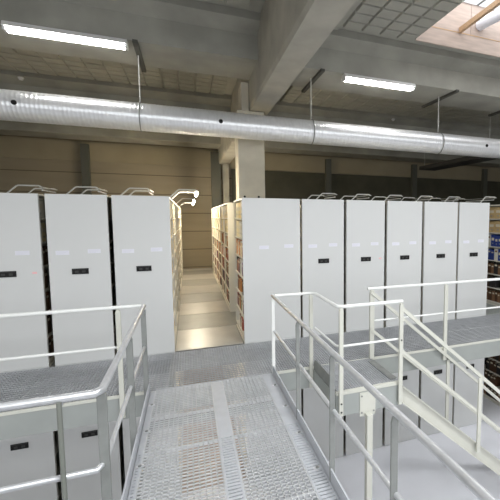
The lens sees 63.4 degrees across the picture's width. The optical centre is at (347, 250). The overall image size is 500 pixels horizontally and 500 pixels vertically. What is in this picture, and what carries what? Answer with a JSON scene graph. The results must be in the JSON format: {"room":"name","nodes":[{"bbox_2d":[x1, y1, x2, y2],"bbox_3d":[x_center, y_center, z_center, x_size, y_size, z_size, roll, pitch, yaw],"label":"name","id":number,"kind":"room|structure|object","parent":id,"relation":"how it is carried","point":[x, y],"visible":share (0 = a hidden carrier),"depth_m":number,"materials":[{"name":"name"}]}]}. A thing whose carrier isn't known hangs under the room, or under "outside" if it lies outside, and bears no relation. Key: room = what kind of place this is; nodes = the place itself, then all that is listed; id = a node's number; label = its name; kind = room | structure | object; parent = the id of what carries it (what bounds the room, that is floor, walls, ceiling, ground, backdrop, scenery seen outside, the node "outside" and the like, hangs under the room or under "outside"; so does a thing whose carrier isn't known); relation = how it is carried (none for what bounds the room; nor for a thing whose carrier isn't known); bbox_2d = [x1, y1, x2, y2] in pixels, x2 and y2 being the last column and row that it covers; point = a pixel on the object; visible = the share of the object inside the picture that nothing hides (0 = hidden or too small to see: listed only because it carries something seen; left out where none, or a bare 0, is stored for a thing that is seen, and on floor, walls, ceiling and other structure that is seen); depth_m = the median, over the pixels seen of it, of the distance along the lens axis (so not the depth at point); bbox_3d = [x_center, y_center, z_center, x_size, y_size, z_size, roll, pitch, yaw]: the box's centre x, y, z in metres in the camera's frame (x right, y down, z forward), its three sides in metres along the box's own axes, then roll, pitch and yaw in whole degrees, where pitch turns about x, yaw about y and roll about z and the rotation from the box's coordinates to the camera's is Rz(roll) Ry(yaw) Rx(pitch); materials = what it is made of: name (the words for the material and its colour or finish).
{"room":"archive storage room","nodes":[
{"label":"archive storage room","id":0,"kind":"room"},
{"bbox_2d":[6,184,56,192],"bbox_3d":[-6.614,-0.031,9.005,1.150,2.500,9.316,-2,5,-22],"label":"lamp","id":1,"kind":"object","parent":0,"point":[15,186],"visible":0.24,"depth_m":6.23,"materials":[{"name":"white metal"}]},
{"bbox_2d":[0,0,499,126],"bbox_3d":[1.258,-3.830,5.844,24.500,0.300,22.100,-2,5,-22],"label":"ceiling","id":2,"kind":"structure","parent":0,"point":[401,20],"depth_m":8.34,"materials":[{"name":"concrete"}]},
{"bbox_2d":[0,120,220,148],"bbox_3d":[-9.334,-4.011,12.490,9.905,0.622,1.550,-2,5,-22],"label":"joist","id":3,"kind":"object","parent":2,"relation":"attached to","point":[15,128],"visible":0.41,"depth_m":12.76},
{"bbox_2d":[0,69,231,111],"bbox_3d":[-7.952,-3.718,9.125,9.905,0.622,1.550,-2,5,-22],"label":"joist","id":4,"kind":"object","parent":2,"relation":"attached to","point":[32,82],"visible":0.4,"depth_m":9.35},
{"bbox_2d":[0,0,260,79],"bbox_3d":[-6.254,-3.358,4.994,9.905,0.622,1.550,-2,5,-22],"label":"joist","id":5,"kind":"object","parent":2,"relation":"attached to","point":[193,36],"visible":1,"depth_m":5.91,"materials":[{"name":"concrete"}]},
{"bbox_2d":[1,20,128,50],"bbox_3d":[-3.947,-3.025,5.478,1.460,0.110,0.200,-2,5,-22],"label":"strip light","id":6,"kind":"object","parent":5,"relation":"attached to","point":[7,26],"visible":1,"depth_m":5.41,"materials":[{"name":"white"}]},
{"bbox_2d":[132,39,145,72],"bbox_3d":[-3.367,-3.124,6.272,0.070,0.043,1.280,-2,5,-22],"label":"strap","id":7,"kind":"object","parent":5,"relation":"attached to","point":[134,41],"visible":1,"depth_m":6.11,"materials":[{"name":"grey metal"}]},
{"bbox_2d":[264,140,499,166],"bbox_3d":[2.171,-4.382,17.185,14.190,0.622,1.550,-2,5,-22],"label":"joist","id":8,"kind":"object","parent":2,"relation":"attached to","point":[269,146],"visible":0.24,"depth_m":16.17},
{"bbox_2d":[267,101,499,138],"bbox_3d":[3.554,-4.088,13.820,14.190,0.622,1.550,-2,5,-22],"label":"joist","id":9,"kind":"object","parent":2,"relation":"attached to","point":[281,109],"visible":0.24,"depth_m":12.08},
{"bbox_2d":[290,29,499,112],"bbox_3d":[5.251,-3.729,9.690,14.190,0.622,1.550,-2,5,-22],"label":"joist","id":10,"kind":"object","parent":2,"relation":"attached to","point":[435,72],"visible":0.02,"depth_m":7.54,"materials":[{"name":"concrete"}]},
{"bbox_2d":[0,55,499,158],"bbox_3d":[0.494,-2.640,7.748,24.053,1.232,0.474,-2,5,-22],"label":"ventilation duct","id":11,"kind":"object","parent":10,"relation":"hanging from","point":[18,106],"visible":1,"depth_m":6.53,"materials":[{"name":"metal"}]},
{"bbox_2d":[301,68,324,92],"bbox_3d":[-0.674,-3.210,7.371,0.070,0.043,1.280,-2,5,-22],"label":"strap","id":12,"kind":"object","parent":10,"relation":"attached to","point":[321,71],"visible":0.93,"depth_m":7.25,"materials":[{"name":"grey metal"}]},
{"bbox_2d":[341,73,415,91],"bbox_3d":[0.606,-3.172,7.336,1.480,0.110,0.200,-2,5,-22],"label":"strip light","id":13,"kind":"object","parent":10,"relation":"attached to","point":[346,77],"visible":1,"depth_m":7.27,"materials":[{"name":"white"}]},
{"bbox_2d":[422,89,458,107],"bbox_3d":[2.001,-3.297,8.462,0.070,0.043,1.280,-2,5,-22],"label":"strap","id":14,"kind":"object","parent":10,"relation":"attached to","point":[456,90],"visible":1,"depth_m":8.34,"materials":[{"name":"grey metal"}]},
{"bbox_2d":[415,0,499,57],"bbox_3d":[3.347,-4.220,6.744,3.810,0.895,2.100,-2,5,-22],"label":"rooflight","id":15,"kind":"object","parent":2,"relation":"attached to","point":[457,29],"visible":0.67,"depth_m":7.32,"materials":[{"name":"brown wood"}]},
{"bbox_2d":[476,8,499,30],"bbox_3d":[3.063,-4.335,6.877,0.260,0.296,1.631,-5,7,-43],"label":"pipe","id":16,"kind":"object","parent":15,"relation":"attached to","point":[493,17],"visible":0.9,"depth_m":7.20,"materials":[{"name":"metal"}]},
{"bbox_2d":[419,112,497,170],"bbox_3d":[3.460,-3.436,11.826,0.630,1.582,3.600,-2,5,-22],"label":"cable tray","id":17,"kind":"object","parent":2,"relation":"hanging from","point":[466,160],"visible":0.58,"depth_m":11.87,"materials":[{"name":"grey metal"}]},
{"bbox_2d":[0,135,499,268],"bbox_3d":[-2.986,-1.061,16.462,24.500,7.900,0.250,-2,5,-22],"label":"wall","id":18,"kind":"structure","parent":0,"point":[61,175],"depth_m":14.37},
{"bbox_2d":[0,136,499,180],"bbox_3d":[-2.920,-3.654,16.095,24.500,0.670,0.059,-2,5,-22],"label":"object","id":19,"kind":"structure","parent":18,"relation":"attached to","point":[10,147],"depth_m":14.77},
{"bbox_2d":[231,169,499,204],"bbox_3d":[1.881,-0.357,18.360,14.100,6.200,0.049,-2,5,-22],"label":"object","id":20,"kind":"structure","parent":18,"relation":"attached to","point":[278,184],"depth_m":17.71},
{"bbox_2d":[0,314,499,439],"bbox_3d":[-0.952,1.668,5.736,13.200,0.290,1.308,-2,5,-22],"label":"deck","id":21,"kind":"object","parent":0,"point":[472,338],"visible":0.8,"depth_m":5.19,"materials":[{"name":"metal"}]},
{"bbox_2d":[0,304,141,417],"bbox_3d":[-4.481,1.319,3.551,4.638,1.281,0.077,-2,5,-22],"label":"guard railing","id":22,"kind":"object","parent":21,"relation":"attached to","point":[118,312],"visible":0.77,"depth_m":4.23,"materials":[{"name":"metal"}]},
{"bbox_2d":[121,366,349,499],"bbox_3d":[-0.433,1.934,1.839,1.436,0.350,6.280,-2,5,-22],"label":"footbridge","id":23,"kind":"object","parent":21,"relation":"attached to","point":[314,463],"visible":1,"depth_m":3.39,"materials":[{"name":"metal"}]},
{"bbox_2d":[0,304,148,499],"bbox_3d":[-3.501,1.390,2.675,3.587,1.274,2.375,-2,5,-22],"label":"guard railing","id":24,"kind":"object","parent":23,"relation":"attached to","point":[105,446],"visible":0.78,"depth_m":2.29,"materials":[{"name":"metal"}]},
{"bbox_2d":[271,294,496,499],"bbox_3d":[0.191,1.443,2.193,0.051,1.272,6.130,-2,5,-22],"label":"guard railing","id":25,"kind":"object","parent":23,"relation":"attached to","point":[476,488],"visible":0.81,"depth_m":2.34,"materials":[{"name":"metal"}]},
{"bbox_2d":[367,278,499,359],"bbox_3d":[2.799,1.054,6.519,5.430,1.221,0.080,-2,5,-22],"label":"guard railing","id":26,"kind":"object","parent":21,"relation":"attached to","point":[371,297],"visible":0.98,"depth_m":5.85,"materials":[{"name":"metal"}]},
{"bbox_2d":[50,268,499,372],"bbox_3d":[-1.036,1.060,11.851,24.500,0.114,10.070,-2,5,-22],"label":"floor","id":27,"kind":"structure","parent":0,"point":[493,311],"depth_m":7.45,"materials":[{"name":"metal"}]},
{"bbox_2d":[0,186,107,371],"bbox_3d":[-5.905,-0.054,9.294,1.158,2.500,9.316,-2,5,-22],"label":"shelving unit","id":28,"kind":"object","parent":27,"relation":"on","point":[22,285],"visible":0.34,"depth_m":5.00,"materials":[{"name":"white metal"}]},
{"bbox_2d":[39,198,43,217],"bbox_3d":[-4.232,-0.554,5.122,0.262,0.264,0.249,-2,5,-22],"label":"box","id":29,"kind":"object","parent":28,"relation":"on","point":[40,200],"visible":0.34,"depth_m":5.22,"materials":[{"name":"grey cardboard"}]},
{"bbox_2d":[41,223,45,241],"bbox_3d":[-4.256,-0.239,5.232,0.241,0.252,0.156,-2,5,-22],"label":"box","id":30,"kind":"object","parent":28,"relation":"on","point":[43,230],"visible":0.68,"depth_m":5.27,"materials":[{"name":"beige cardboard"}]},
{"bbox_2d":[42,248,45,264],"bbox_3d":[-4.239,0.090,5.216,0.241,0.231,0.096,-2,5,-22],"label":"book","id":31,"kind":"object","parent":28,"relation":"on","point":[43,249],"visible":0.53,"depth_m":5.27,"materials":[{"name":"paper"}]},
{"bbox_2d":[42,246,48,263],"bbox_3d":[-4.280,0.074,5.316,0.241,0.247,0.113,-2,5,-22],"label":"book","id":32,"kind":"object","parent":28,"relation":"on","point":[45,247],"visible":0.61,"depth_m":5.36,"materials":[{"name":"paper"}]},
{"bbox_2d":[45,270,47,287],"bbox_3d":[-4.254,0.401,5.278,0.241,0.236,0.100,-2,5,-22],"label":"book","id":33,"kind":"object","parent":28,"relation":"on","point":[46,276],"visible":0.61,"depth_m":5.32,"materials":[{"name":"paper"}]},
{"bbox_2d":[45,292,49,310],"bbox_3d":[-4.256,0.711,5.307,0.241,0.248,0.127,-2,5,-22],"label":"book","id":34,"kind":"object","parent":28,"relation":"on","point":[46,293],"visible":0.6,"depth_m":5.34,"materials":[{"name":"brown paper"}]},
{"bbox_2d":[47,315,50,333],"bbox_3d":[-4.253,1.028,5.324,0.241,0.247,0.150,-2,5,-22],"label":"book","id":35,"kind":"object","parent":28,"relation":"on","point":[48,316],"visible":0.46,"depth_m":5.37,"materials":[{"name":"paper"}]},
{"bbox_2d":[48,339,51,356],"bbox_3d":[-4.247,1.362,5.335,0.241,0.213,0.100,-2,5,-22],"label":"book","id":36,"kind":"object","parent":28,"relation":"on","point":[49,340],"visible":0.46,"depth_m":5.39,"materials":[{"name":"paper"}]},
{"bbox_2d":[48,335,53,352],"bbox_3d":[-4.285,1.337,5.428,0.241,0.247,0.098,-2,5,-22],"label":"book","id":37,"kind":"object","parent":28,"relation":"on","point":[51,336],"visible":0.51,"depth_m":5.47,"materials":[{"name":"brown paper"}]},
{"bbox_2d":[66,186,107,193],"bbox_3d":[-4.525,-0.982,6.726,0.488,0.204,0.790,-2,5,-22],"label":"lamp","id":38,"kind":"object","parent":28,"relation":"attached to","point":[99,190],"depth_m":6.45,"materials":[{"name":"white"}]},
{"bbox_2d":[44,188,153,365],"bbox_3d":[-5.176,-0.078,9.592,1.118,2.500,9.316,-2,5,-22],"label":"shelving unit","id":39,"kind":"object","parent":27,"relation":"on","point":[79,227],"visible":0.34,"depth_m":5.24,"materials":[{"name":"white metal"}]},
{"bbox_2d":[121,188,153,194],"bbox_3d":[-3.814,-1.004,7.016,0.488,0.204,0.790,-2,5,-22],"label":"lamp","id":40,"kind":"object","parent":39,"relation":"attached to","point":[149,190],"depth_m":7.02,"materials":[{"name":"white"}]},
{"bbox_2d":[111,189,197,357],"bbox_3d":[-4.467,-0.101,9.882,1.149,2.500,9.316,-2,5,-22],"label":"shelving unit","id":41,"kind":"object","parent":27,"relation":"on","point":[143,257],"visible":0.92,"depth_m":5.55,"materials":[{"name":"white metal"}]},
{"bbox_2d":[170,203,177,330],"bbox_3d":[-4.491,-0.018,9.916,0.260,2.177,9.154,-2,5,-22],"label":"books","id":42,"kind":"object","parent":41,"relation":"on","point":[170,203],"visible":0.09,"depth_m":6.70,"materials":[{"name":"beige paper"}]},
{"bbox_2d":[170,189,197,198],"bbox_3d":[-3.092,-1.028,7.310,0.492,0.204,0.790,-2,5,-22],"label":"lamp","id":43,"kind":"object","parent":41,"relation":"attached to","point":[196,194],"depth_m":7.10,"materials":[{"name":"beige"}]},
{"bbox_2d":[176,198,194,206],"bbox_3d":[-5.053,-1.444,12.081,0.492,0.204,3.640,-2,5,-22],"label":"lamp","id":44,"kind":"object","parent":41,"relation":"attached to","point":[193,202],"depth_m":10.48,"materials":[{"name":"beige"}]},
{"bbox_2d":[23,344,313,389],"bbox_3d":[0.877,1.602,7.207,24.500,0.200,0.030,-2,5,-22],"label":"trim","id":45,"kind":"structure","parent":27,"relation":"attached to","point":[313,344],"depth_m":5.89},
{"bbox_2d":[183,268,211,270],"bbox_3d":[-5.734,0.732,14.784,0.990,0.008,0.550,-2,5,-22],"label":"floor plate","id":46,"kind":"object","parent":27,"relation":"on","point":[193,268],"visible":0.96,"depth_m":14.73,"materials":[{"name":"metal"}]},
{"bbox_2d":[183,270,212,274],"bbox_3d":[-5.425,0.798,14.033,0.990,0.008,1.040,-2,5,-22],"label":"floor plate","id":47,"kind":"object","parent":27,"relation":"on","point":[191,271],"visible":1,"depth_m":13.94,"materials":[{"name":"metal"}]},
{"bbox_2d":[183,273,214,279],"bbox_3d":[-5.000,0.888,13.000,0.990,0.008,1.160,-2,5,-22],"label":"floor plate","id":48,"kind":"object","parent":27,"relation":"on","point":[211,275],"visible":1,"depth_m":13.01,"materials":[{"name":"metal"}]},
{"bbox_2d":[182,278,217,285],"bbox_3d":[-4.551,0.983,11.908,0.990,0.008,1.170,-2,5,-22],"label":"floor plate","id":49,"kind":"object","parent":27,"relation":"on","point":[193,282],"visible":1,"depth_m":11.83,"materials":[{"name":"metal"}]},
{"bbox_2d":[181,284,220,293],"bbox_3d":[-4.095,1.080,10.796,0.990,0.008,1.200,-2,5,-22],"label":"floor plate","id":50,"kind":"object","parent":27,"relation":"on","point":[214,287],"visible":1,"depth_m":10.70,"materials":[{"name":"metal"}]},
{"bbox_2d":[180,291,224,302],"bbox_3d":[-3.643,1.175,9.698,0.990,0.008,1.144,-2,5,-22],"label":"floor plate","id":51,"kind":"object","parent":27,"relation":"on","point":[207,296],"visible":1,"depth_m":9.64,"materials":[{"name":"metal"}]},
{"bbox_2d":[179,300,228,314],"bbox_3d":[-3.201,1.269,8.622,0.990,0.008,1.149,-2,5,-22],"label":"floor plate","id":52,"kind":"object","parent":27,"relation":"on","point":[208,306],"visible":1,"depth_m":8.58,"materials":[{"name":"metal"}]},
{"bbox_2d":[178,311,235,329],"bbox_3d":[-2.766,1.361,7.562,0.990,0.008,1.110,-2,5,-22],"label":"floor plate","id":53,"kind":"object","parent":27,"relation":"on","point":[214,319],"visible":1,"depth_m":7.51,"materials":[{"name":"metal"}]},
{"bbox_2d":[176,325,242,350],"bbox_3d":[-2.334,1.453,6.510,0.990,0.008,1.132,-2,5,-22],"label":"floor plate","id":54,"kind":"object","parent":27,"relation":"on","point":[188,339],"visible":1,"depth_m":6.45,"materials":[{"name":"metal"}]},
{"bbox_2d":[211,203,235,309],"bbox_3d":[-3.535,-0.113,11.237,0.440,2.298,6.420,-2,5,-22],"label":"rack","id":55,"kind":"object","parent":27,"relation":"on","point":[230,207],"visible":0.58,"depth_m":8.60,"materials":[{"name":"beige metal"}]},
{"bbox_2d":[212,207,227,292],"bbox_3d":[-3.806,-0.172,11.741,0.260,2.176,5.204,-2,5,-22],"label":"books","id":56,"kind":"object","parent":55,"relation":"on","point":[222,223],"visible":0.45,"depth_m":10.89,"materials":[{"name":"brown paper"}]},
{"bbox_2d":[233,198,300,342],"bbox_3d":[-1.440,0.276,6.788,0.921,2.298,1.234,-2,5,-22],"label":"shelving unit","id":57,"kind":"object","parent":27,"relation":"on","point":[270,239],"visible":0.94,"depth_m":6.21,"materials":[{"name":"white metal"}]},
{"bbox_2d":[300,193,343,335],"bbox_3d":[-1.971,-0.181,10.900,1.157,2.500,9.316,-2,5,-22],"label":"shelving unit","id":58,"kind":"object","parent":27,"relation":"on","point":[321,220],"visible":0.51,"depth_m":6.54,"materials":[{"name":"white metal"}]},
{"bbox_2d":[307,193,336,198],"bbox_3d":[-0.591,-1.108,8.331,0.488,0.204,0.790,-2,5,-22],"label":"lamp","id":59,"kind":"object","parent":58,"relation":"attached to","point":[321,193],"depth_m":8.29,"materials":[{"name":"white"}]},
{"bbox_2d":[340,194,384,330],"bbox_3d":[-1.244,-0.204,11.197,1.158,2.500,9.316,-2,5,-22],"label":"shelving unit","id":60,"kind":"object","parent":27,"relation":"on","point":[364,220],"visible":0.49,"depth_m":6.84,"materials":[{"name":"white metal"}]},
{"bbox_2d":[340,194,370,199],"bbox_3d":[0.137,-1.132,8.628,0.488,0.204,0.790,-2,5,-22],"label":"lamp","id":61,"kind":"object","parent":60,"relation":"attached to","point":[356,194],"depth_m":8.56,"materials":[{"name":"white"}]},
{"bbox_2d":[372,195,422,326],"bbox_3d":[-0.515,-0.228,11.494,1.153,2.500,9.316,-2,5,-22],"label":"shelving unit","id":62,"kind":"object","parent":27,"relation":"on","point":[403,219],"visible":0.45,"depth_m":7.13,"materials":[{"name":"white metal"}]},
{"bbox_2d":[372,195,402,200],"bbox_3d":[0.863,-1.155,8.924,0.488,0.204,0.790,-2,5,-22],"label":"lamp","id":63,"kind":"object","parent":62,"relation":"attached to","point":[389,195],"depth_m":8.92,"materials":[{"name":"white"}]},
{"bbox_2d":[401,196,457,321],"bbox_3d":[0.221,-0.252,11.794,1.175,2.500,9.316,-2,5,-22],"label":"shelving unit","id":64,"kind":"object","parent":27,"relation":"on","point":[439,219],"visible":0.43,"depth_m":7.43,"materials":[{"name":"white metal"}]},
{"bbox_2d":[401,196,431,200],"bbox_3d":[1.609,-1.179,9.229,0.488,0.204,0.790,-2,5,-22],"label":"lamp","id":65,"kind":"object","parent":64,"relation":"attached to","point":[420,196],"depth_m":9.16,"materials":[{"name":"white"}]},
{"bbox_2d":[427,196,489,317],"bbox_3d":[0.951,-0.275,12.093,1.158,2.500,9.316,-2,5,-22],"label":"shelving unit","id":66,"kind":"object","parent":27,"relation":"on","point":[473,218],"visible":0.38,"depth_m":7.73,"materials":[{"name":"white metal"}]},
{"bbox_2d":[427,196,459,201],"bbox_3d":[2.332,-1.202,9.524,0.488,0.204,0.790,-2,5,-22],"label":"lamp","id":67,"kind":"object","parent":66,"relation":"attached to","point":[449,196],"depth_m":9.47,"materials":[{"name":"white"}]},
{"bbox_2d":[453,196,499,305],"bbox_3d":[2.119,-0.315,12.594,0.818,2.500,9.270,-2,5,-22],"label":"rack","id":68,"kind":"object","parent":27,"relation":"on","point":[493,247],"visible":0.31,"depth_m":9.05,"materials":[{"name":"beige metal"}]},
{"bbox_2d":[453,196,495,202],"bbox_3d":[3.112,-1.212,9.654,0.488,0.204,1.140,-2,5,-22],"label":"lamp","id":69,"kind":"object","parent":68,"relation":"on","point":[486,196],"depth_m":9.57,"materials":[{"name":"white"}]},
{"bbox_2d":[489,207,494,218],"bbox_3d":[3.439,-0.861,8.971,0.262,0.259,0.203,-2,5,-22],"label":"box","id":70,"kind":"object","parent":68,"relation":"on","point":[492,209],"visible":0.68,"depth_m":8.90,"materials":[{"name":"cardboard"}]},
{"bbox_2d":[489,221,494,232],"bbox_3d":[3.445,-0.542,8.982,0.262,0.256,0.183,-2,5,-22],"label":"box","id":71,"kind":"object","parent":68,"relation":"on","point":[491,223],"visible":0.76,"depth_m":8.91,"materials":[{"name":"cardboard"}]},
{"bbox_2d":[488,289,495,300],"bbox_3d":[3.438,1.051,9.100,0.241,0.231,0.123,-2,5,-22],"label":"book","id":72,"kind":"object","parent":68,"relation":"on","point":[489,291],"visible":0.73,"depth_m":9.06,"materials":[{"name":"paper"}]},
{"bbox_2d":[491,234,499,245],"bbox_3d":[3.455,-0.228,8.958,0.241,0.270,0.118,-2,5,-22],"label":"box","id":73,"kind":"object","parent":68,"relation":"on","point":[492,235],"visible":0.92,"depth_m":8.92,"materials":[{"name":"blue cardboard"}]},
{"bbox_2d":[493,276,499,287],"bbox_3d":[3.484,0.737,8.964,0.241,0.246,0.084,-2,5,-22],"label":"book","id":74,"kind":"object","parent":68,"relation":"on","point":[496,284],"visible":0.74,"depth_m":8.91,"materials":[{"name":"black paper"}]},
{"bbox_2d":[494,262,499,274],"bbox_3d":[3.500,0.416,8.898,0.241,0.264,0.122,-2,5,-22],"label":"book","id":75,"kind":"object","parent":68,"relation":"on","point":[496,264],"visible":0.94,"depth_m":8.86,"materials":[{"name":"brown paper"}]},
{"bbox_2d":[494,248,499,260],"bbox_3d":[3.497,0.097,8.881,0.241,0.269,0.114,-2,5,-22],"label":"book","id":76,"kind":"object","parent":68,"relation":"on","point":[495,249],"visible":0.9,"depth_m":8.85,"materials":[{"name":"white paper"}]},
{"bbox_2d":[495,221,499,232],"bbox_3d":[3.517,-0.531,8.807,0.262,0.264,0.190,-2,5,-22],"label":"box","id":77,"kind":"object","parent":68,"relation":"on","point":[497,223],"visible":1,"depth_m":8.77,"materials":[{"name":"cardboard"}]},
{"bbox_2d":[495,207,499,218],"bbox_3d":[3.518,-0.846,8.781,0.262,0.262,0.203,-2,5,-22],"label":"box","id":78,"kind":"object","parent":68,"relation":"on","point":[497,209],"visible":1,"depth_m":8.75,"materials":[{"name":"cardboard"}]},
{"bbox_2d":[218,0,355,164],"bbox_3d":[-0.724,-3.064,5.096,0.400,1.150,22.100,-2,5,-22],"label":"concrete beam","id":79,"kind":"structure","parent":0,"point":[291,32],"depth_m":5.13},
{"bbox_2d":[170,366,499,499],"bbox_3d":[1.198,3.861,6.598,24.500,0.206,22.300,-2,5,-22],"label":"floor","id":80,"kind":"structure","parent":0,"point":[421,476],"depth_m":6.61,"materials":[{"name":"concrete"}]},
{"bbox_2d":[0,359,61,499],"bbox_3d":[-6.107,2.345,9.421,0.738,2.298,9.316,-2,5,-22],"label":"shelving unit","id":81,"kind":"object","parent":80,"relation":"on","point":[36,456],"visible":0.16,"depth_m":5.20,"materials":[{"name":"white metal"}]},
{"bbox_2d":[80,143,91,194],"bbox_3d":[-9.130,-0.290,13.705,0.240,6.800,0.178,-2,5,-22],"label":"wall post","id":82,"kind":"object","parent":80,"relation":"on","point":[84,148],"visible":0.36,"depth_m":13.41,"materials":[{"name":"grey"}]},
{"bbox_2d":[55,353,124,499],"bbox_3d":[-5.377,2.321,9.718,0.698,2.298,9.316,-2,5,-22],"label":"shelving unit","id":83,"kind":"object","parent":80,"relation":"on","point":[81,444],"visible":0.21,"depth_m":5.45,"materials":[{"name":"white metal"}]},
{"bbox_2d":[122,274,183,499],"bbox_3d":[-4.670,2.298,10.007,0.725,2.298,9.316,-2,5,-22],"label":"shelving unit","id":84,"kind":"object","parent":80,"relation":"on","point":[125,422],"visible":0.1,"depth_m":5.77,"materials":[{"name":"white metal"}]},
{"bbox_2d":[210,152,221,263],"bbox_3d":[-5.150,-0.418,15.329,0.360,6.800,0.178,-2,5,-22],"label":"wall post","id":85,"kind":"object","parent":80,"relation":"on","point":[215,166],"visible":0.21,"depth_m":15.05,"materials":[{"name":"grey"}]},
{"bbox_2d":[213,272,236,403],"bbox_3d":[-3.542,2.179,11.434,0.440,2.298,6.420,-2,5,-22],"label":"rack","id":86,"kind":"object","parent":80,"relation":"on","point":[213,272],"visible":0.11,"depth_m":9.20,"materials":[{"name":"beige metal"}]},
{"bbox_2d":[222,164,229,203],"bbox_3d":[-4.812,-0.429,15.467,0.230,6.800,0.178,-2,5,-22],"label":"wall post","id":87,"kind":"object","parent":80,"relation":"on","point":[225,167],"visible":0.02,"depth_m":15.20,"materials":[{"name":"concrete"}]},
{"bbox_2d":[235,82,264,199],"bbox_3d":[-1.974,0.190,7.953,0.510,6.870,0.507,-2,5,-22],"label":"concrete column","id":88,"kind":"structure","parent":80,"relation":"on","point":[249,153],"depth_m":7.56,"materials":[{"name":"beige concrete"}]},
{"bbox_2d":[236,324,301,479],"bbox_3d":[-1.447,2.567,6.987,0.921,2.298,1.230,-2,5,-22],"label":"shelving unit","id":89,"kind":"object","parent":80,"relation":"on","point":[292,393],"visible":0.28,"depth_m":6.43,"materials":[{"name":"beige metal"}]},
{"bbox_2d":[301,332,342,459],"bbox_3d":[-2.172,2.218,11.026,0.737,2.298,9.316,-2,5,-22],"label":"shelving unit","id":90,"kind":"object","parent":80,"relation":"on","point":[314,411],"visible":0.11,"depth_m":6.76,"materials":[{"name":"white metal"}]},
{"bbox_2d":[325,159,330,199],"bbox_3d":[-0.856,-0.556,17.082,0.240,6.800,0.178,-2,5,-22],"label":"wall post","id":91,"kind":"object","parent":80,"relation":"on","point":[327,161],"visible":0.36,"depth_m":16.78,"materials":[{"name":"grey"}]},
{"bbox_2d":[313,358,398,499],"bbox_3d":[0.110,2.677,5.040,0.870,2.424,0.934,-2,5,-22],"label":"landing platform","id":92,"kind":"object","parent":80,"relation":"on","point":[356,399],"depth_m":4.66,"materials":[{"name":"metal"}]},
{"bbox_2d":[275,292,403,416],"bbox_3d":[-0.184,1.238,4.747,1.628,1.302,0.632,2,5,23],"label":"guard railing","id":93,"kind":"object","parent":92,"relation":"attached to","point":[341,345],"visible":0.94,"depth_m":4.64,"materials":[{"name":"metal"}]},
{"bbox_2d":[403,308,499,451],"bbox_3d":[1.944,2.085,5.292,2.829,2.902,0.054,-2,5,-22],"label":"stair railing","id":94,"kind":"object","parent":93,"relation":"attached to","point":[482,378],"visible":0.99,"depth_m":5.10,"materials":[{"name":"metal"}]},
{"bbox_2d":[343,327,383,455],"bbox_3d":[-1.445,2.194,11.323,0.738,2.298,9.316,-2,5,-22],"label":"shelving unit","id":95,"kind":"object","parent":80,"relation":"on","point":[356,423],"visible":0.2,"depth_m":7.08,"materials":[{"name":"white metal"}]},
{"bbox_2d":[382,323,418,445],"bbox_3d":[-0.716,2.171,11.620,0.733,2.298,9.316,-2,5,-22],"label":"shelving unit","id":96,"kind":"object","parent":80,"relation":"on","point":[410,378],"visible":0.19,"depth_m":7.41,"materials":[{"name":"white metal"}]},
{"bbox_2d":[410,164,416,200],"bbox_3d":[3.156,-0.685,18.719,0.250,6.800,0.178,-2,5,-22],"label":"wall post","id":97,"kind":"object","parent":80,"relation":"on","point":[413,190],"visible":0.36,"depth_m":18.43,"materials":[{"name":"grey"}]},
{"bbox_2d":[418,319,453,434],"bbox_3d":[0.019,2.147,11.921,0.755,2.298,9.316,-2,5,-22],"label":"shelving unit","id":98,"kind":"object","parent":80,"relation":"on","point":[431,393],"visible":0.23,"depth_m":7.65,"materials":[{"name":"white metal"}]},
{"bbox_2d":[402,386,499,475],"bbox_3d":[1.688,2.808,5.723,2.702,2.437,0.885,-2,5,-22],"label":"staircase","id":99,"kind":"structure","parent":80,"relation":"on","point":[409,399],"depth_m":5.11,"materials":[{"name":"metal"}]},
{"bbox_2d":[370,291,499,432],"bbox_3d":[1.618,1.978,6.083,2.829,2.917,0.060,-2,5,-22],"label":"stair railing","id":100,"kind":"object","parent":99,"relation":"attached to","point":[373,293],"visible":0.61,"depth_m":6.03,"materials":[{"name":"metal"}]},
{"bbox_2d":[452,315,485,427],"bbox_3d":[0.750,2.124,12.219,0.738,2.298,9.316,-2,5,-22],"label":"shelving unit","id":101,"kind":"object","parent":80,"relation":"on","point":[467,388],"visible":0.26,"depth_m":7.95,"materials":[{"name":"white metal"}]},
{"bbox_2d":[481,169,487,202],"bbox_3d":[7.089,-0.812,20.324,0.250,6.800,0.178,-2,5,-22],"label":"wall post","id":102,"kind":"object","parent":80,"relation":"on","point":[484,176],"visible":0.36,"depth_m":20.03,"materials":[{"name":"grey"}]},
{"bbox_2d":[483,303,499,405],"bbox_3d":[2.167,2.076,12.822,0.700,2.298,9.270,-2,5,-22],"label":"rack","id":103,"kind":"object","parent":80,"relation":"on","point":[498,387],"visible":0.02,"depth_m":9.03,"materials":[{"name":"beige metal"}]},
{"bbox_2d":[486,358,490,369],"bbox_3d":[3.437,2.709,9.234,0.241,0.236,0.126,-2,5,-22],"label":"book","id":104,"kind":"object","parent":103,"relation":"on","point":[487,359],"visible":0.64,"depth_m":9.19,"materials":[{"name":"black paper"}]},
{"bbox_2d":[490,359,495,371],"bbox_3d":[3.483,2.710,9.120,0.241,0.256,0.111,-2,5,-22],"label":"book","id":105,"kind":"object","parent":103,"relation":"on","point":[491,360],"visible":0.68,"depth_m":9.07,"materials":[{"name":"fabric"}]},
{"bbox_2d":[493,362,497,372],"bbox_3d":[3.524,2.731,9.022,0.241,0.231,0.096,-2,5,-22],"label":"book","id":106,"kind":"object","parent":103,"relation":"on","point":[494,363],"visible":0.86,"depth_m":8.98,"materials":[{"name":"fabric"}]},
{"bbox_2d":[493,375,499,386],"bbox_3d":[3.524,3.042,9.046,0.241,0.240,0.084,-2,5,-22],"label":"book","id":107,"kind":"object","parent":103,"relation":"on","point":[496,379],"visible":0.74,"depth_m":8.99,"materials":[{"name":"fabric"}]},
{"bbox_2d":[496,363,499,374],"bbox_3d":[3.569,2.737,8.911,0.241,0.236,0.135,-2,5,-22],"label":"book","id":108,"kind":"object","parent":103,"relation":"on","point":[498,364],"visible":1,"depth_m":8.87,"materials":[{"name":"black paper"}]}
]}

